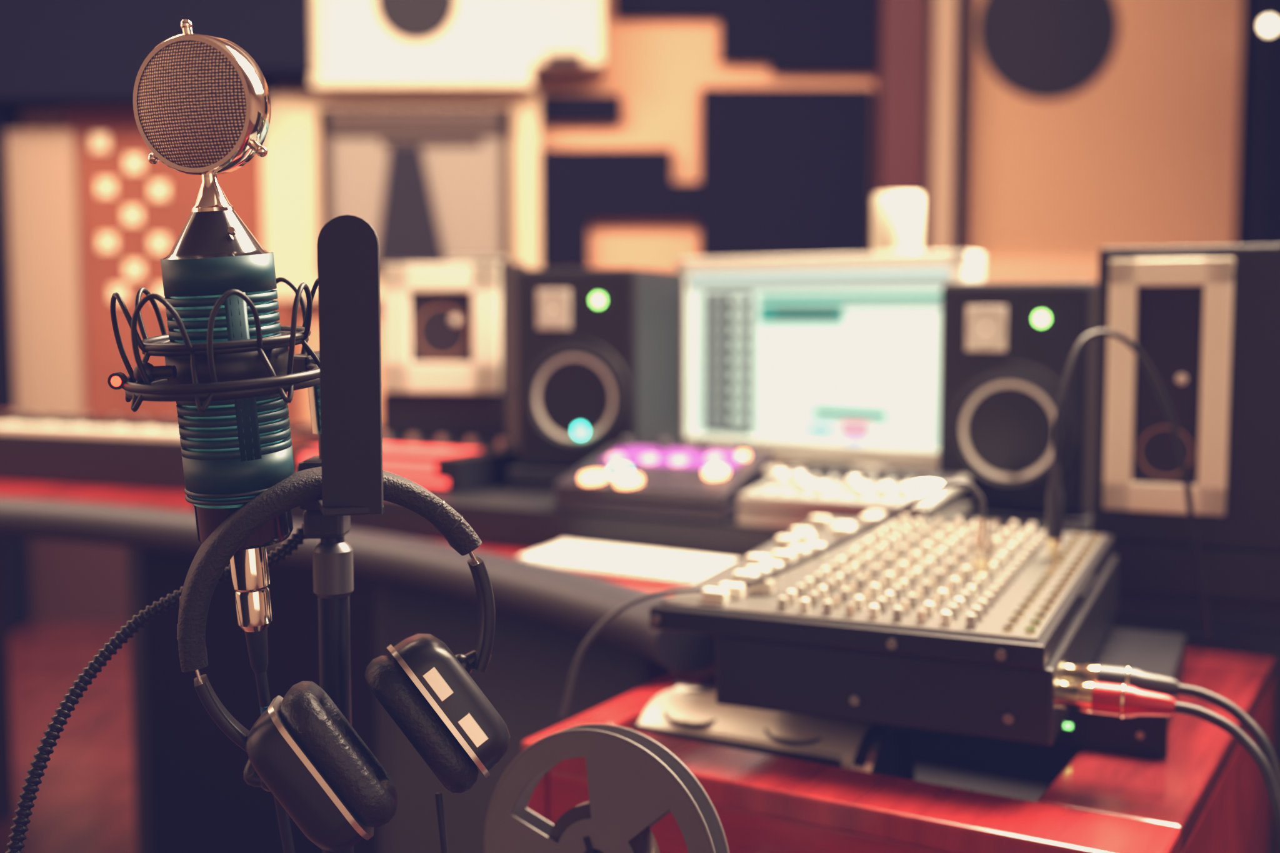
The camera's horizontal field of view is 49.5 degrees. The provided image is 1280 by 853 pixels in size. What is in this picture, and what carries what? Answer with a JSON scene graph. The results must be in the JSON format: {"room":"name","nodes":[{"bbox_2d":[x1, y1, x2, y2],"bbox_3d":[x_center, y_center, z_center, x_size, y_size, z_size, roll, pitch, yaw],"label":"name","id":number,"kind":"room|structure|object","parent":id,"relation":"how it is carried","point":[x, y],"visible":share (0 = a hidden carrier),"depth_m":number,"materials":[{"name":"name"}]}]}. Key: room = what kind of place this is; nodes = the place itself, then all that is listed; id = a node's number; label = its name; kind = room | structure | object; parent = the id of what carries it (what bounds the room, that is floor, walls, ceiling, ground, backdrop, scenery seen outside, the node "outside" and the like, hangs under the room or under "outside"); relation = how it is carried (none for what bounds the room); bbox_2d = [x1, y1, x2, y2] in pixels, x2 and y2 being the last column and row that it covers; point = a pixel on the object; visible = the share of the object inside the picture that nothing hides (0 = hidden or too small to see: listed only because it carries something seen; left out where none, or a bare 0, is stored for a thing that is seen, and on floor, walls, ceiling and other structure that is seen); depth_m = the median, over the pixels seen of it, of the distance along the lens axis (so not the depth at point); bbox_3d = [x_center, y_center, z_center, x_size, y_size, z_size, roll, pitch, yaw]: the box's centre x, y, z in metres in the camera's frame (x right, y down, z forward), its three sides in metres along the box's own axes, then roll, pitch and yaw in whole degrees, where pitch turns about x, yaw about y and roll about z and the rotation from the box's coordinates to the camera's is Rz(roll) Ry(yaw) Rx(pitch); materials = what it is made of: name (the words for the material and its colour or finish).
{"room":"recording studio","nodes":[
{"label":"recording studio","id":0,"kind":"room"},
{"bbox_2d":[0,623,676,852],"bbox_3d":[0.100,1.019,1.639,6.200,0.100,7.100,0,5,0],"label":"floor","id":1,"kind":"structure","parent":0,"point":[84,802],"depth_m":3.57,"materials":[{"name":"brown wood"}]},
{"bbox_2d":[5,19,509,852],"bbox_3d":[-0.216,0.424,0.868,0.280,1.302,0.222,0,5,0],"label":"rig","id":2,"kind":"object","parent":1,"relation":"on","point":[202,103],"visible":1,"depth_m":0.75,"materials":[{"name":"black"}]},
{"bbox_2d":[0,459,1279,852],"bbox_3d":[-0.480,0.498,2.176,3.275,0.850,1.068,2,5,27],"label":"desk","id":3,"kind":"object","parent":1,"relation":"on","point":[192,795],"visible":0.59,"depth_m":1.83,"materials":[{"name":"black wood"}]},
{"bbox_2d":[0,410,318,490],"bbox_3d":[-0.948,0.036,2.564,0.900,0.107,0.310,2,5,22],"label":"synthesizer","id":4,"kind":"object","parent":3,"relation":"on","point":[139,452],"visible":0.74,"depth_m":2.41,"materials":[{"name":"black"}]},
{"bbox_2d":[292,432,519,493],"bbox_3d":[0.013,0.084,1.904,1.080,0.100,0.223,2,5,27],"label":"gear","id":5,"kind":"object","parent":3,"relation":"on","point":[441,464],"visible":0.52,"depth_m":1.98,"materials":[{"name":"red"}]},
{"bbox_2d":[381,255,526,444],"bbox_3d":[-0.306,-0.111,2.321,0.208,0.340,0.192,1,5,8],"label":"speaker","id":6,"kind":"object","parent":3,"relation":"on","point":[450,348],"visible":0.95,"depth_m":2.23,"materials":[{"name":"wood"},{"name":"black plastic"}]},
{"bbox_2d":[507,268,684,491],"bbox_3d":[-0.053,-0.072,2.033,0.200,0.310,0.250,2,5,19],"label":"speaker","id":7,"kind":"object","parent":3,"relation":"on","point":[600,350],"visible":0.92,"depth_m":1.93},
{"bbox_2d":[515,539,738,586],"bbox_3d":[-0.008,0.159,1.617,0.280,0.018,0.108,3,6,33],"label":"paper","id":8,"kind":"object","parent":3,"relation":"on","point":[625,562],"visible":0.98,"depth_m":1.60,"materials":[{"name":"white paper"}]},
{"bbox_2d":[553,436,773,523],"bbox_3d":[0.031,0.063,1.762,0.235,0.085,0.158,2,5,27],"label":"controller","id":9,"kind":"object","parent":3,"relation":"on","point":[703,484],"visible":0.96,"depth_m":1.73,"materials":[{"name":"grey plastic"}]},
{"bbox_2d":[675,250,984,476],"bbox_3d":[0.285,-0.093,2.131,0.500,0.335,0.165,4,6,38],"label":"computer monitor","id":10,"kind":"object","parent":3,"relation":"on","point":[832,360],"visible":0.7,"depth_m":2.08,"materials":[{"name":"white"}]},
{"bbox_2d":[871,190,923,253],"bbox_3d":[0.376,-0.299,2.027,0.074,0.092,0.074,0,5,0],"label":"candle","id":11,"kind":"object","parent":10,"relation":"on","point":[897,217],"visible":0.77,"depth_m":2.00,"materials":[{"name":"beige wax"}]},
{"bbox_2d":[737,465,971,529],"bbox_3d":[0.259,0.084,1.659,0.230,0.060,0.190,2,5,27],"label":"mixer","id":12,"kind":"object","parent":3,"relation":"on","point":[788,499],"visible":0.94,"depth_m":1.61,"materials":[{"name":"grey plastic"}]},
{"bbox_2d":[938,281,1098,525],"bbox_3d":[0.506,-0.039,1.774,0.200,0.286,0.250,3,5,31],"label":"speaker","id":13,"kind":"object","parent":3,"relation":"on","point":[1007,347],"visible":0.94,"depth_m":1.67},
{"bbox_2d":[1088,244,1279,602],"bbox_3d":[0.721,-0.008,1.446,0.478,0.376,0.132,2,5,25],"label":"speaker","id":14,"kind":"object","parent":3,"relation":"on","point":[1205,319],"visible":0.95,"depth_m":1.45,"materials":[{"name":"wood"},{"name":"black plastic"}]},
{"bbox_2d":[521,647,1275,852],"bbox_3d":[0.275,0.620,1.306,0.500,0.750,0.620,3,5,31],"label":"table","id":15,"kind":"object","parent":1,"relation":"on","point":[967,794],"visible":0.45,"depth_m":1.05,"materials":[{"name":"red wood"}]},
{"bbox_2d":[630,681,914,780],"bbox_3d":[0.106,0.322,1.174,0.215,0.174,0.146,3,5,31],"label":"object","id":16,"kind":"object","parent":15,"relation":"on","point":[690,712],"visible":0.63,"depth_m":1.15,"materials":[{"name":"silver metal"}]},
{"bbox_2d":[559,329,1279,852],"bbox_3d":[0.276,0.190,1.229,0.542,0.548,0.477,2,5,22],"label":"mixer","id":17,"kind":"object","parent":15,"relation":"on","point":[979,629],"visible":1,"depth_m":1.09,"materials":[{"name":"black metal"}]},
{"bbox_2d":[1052,627,1186,758],"bbox_3d":[0.372,0.228,1.270,0.230,0.036,0.307,2,5,25],"label":"electronic device","id":18,"kind":"object","parent":15,"relation":"on","point":[1159,653],"visible":0.37,"depth_m":1.12,"materials":[{"name":"black"}]},
{"bbox_3d":[0.032,0.703,0.905,0.211,0.649,0.113,3,5,31],"label":"flight case","id":19,"kind":"object","parent":1,"relation":"on","visible":0},
{"bbox_2d":[484,723,729,852],"bbox_3d":[-0.024,0.285,0.905,0.178,0.179,0.028,3,5,30],"label":"reel","id":20,"kind":"object","parent":19,"relation":"on","point":[634,781],"visible":1,"depth_m":0.89,"materials":[{"name":"metal"}]},
{"bbox_2d":[20,0,874,460],"bbox_3d":[0.100,-0.659,4.963,6.200,2.700,0.200,0,5,0],"label":"wall","id":21,"kind":"structure","parent":0,"point":[660,68],"depth_m":4.82,"materials":[{"name":"beige paint"}]},
{"bbox_2d":[0,0,1279,635],"bbox_3d":[0.046,0.007,4.767,5.589,3.288,0.300,0,5,0],"label":"wall","id":22,"kind":"structure","parent":0,"point":[1176,142],"depth_m":4.75,"materials":[{"name":"beige paint"}]},
{"bbox_2d":[91,133,168,301],"bbox_3d":[-1.748,-0.716,4.772,0.262,0.574,0.012,0,5,0],"label":"dots","id":23,"kind":"object","parent":22,"relation":"attached to","point":[99,142],"depth_m":4.77,"materials":[{"name":"white"}]},
{"bbox_2d":[318,108,512,269],"bbox_3d":[-0.759,-0.807,4.725,0.649,0.542,0.050,0,5,0],"label":"window","id":24,"kind":"structure","parent":22,"relation":"in","point":[432,184],"depth_m":4.72,"materials":[{"name":"brown glass"}]},
{"bbox_2d":[261,0,1277,299],"bbox_3d":[0.407,-1.034,4.706,3.401,1.202,0.250,0,5,0],"label":"soffit","id":25,"kind":"structure","parent":22,"relation":"attached to","point":[366,54],"depth_m":4.70,"materials":[{"name":"white paint"}]}
]}

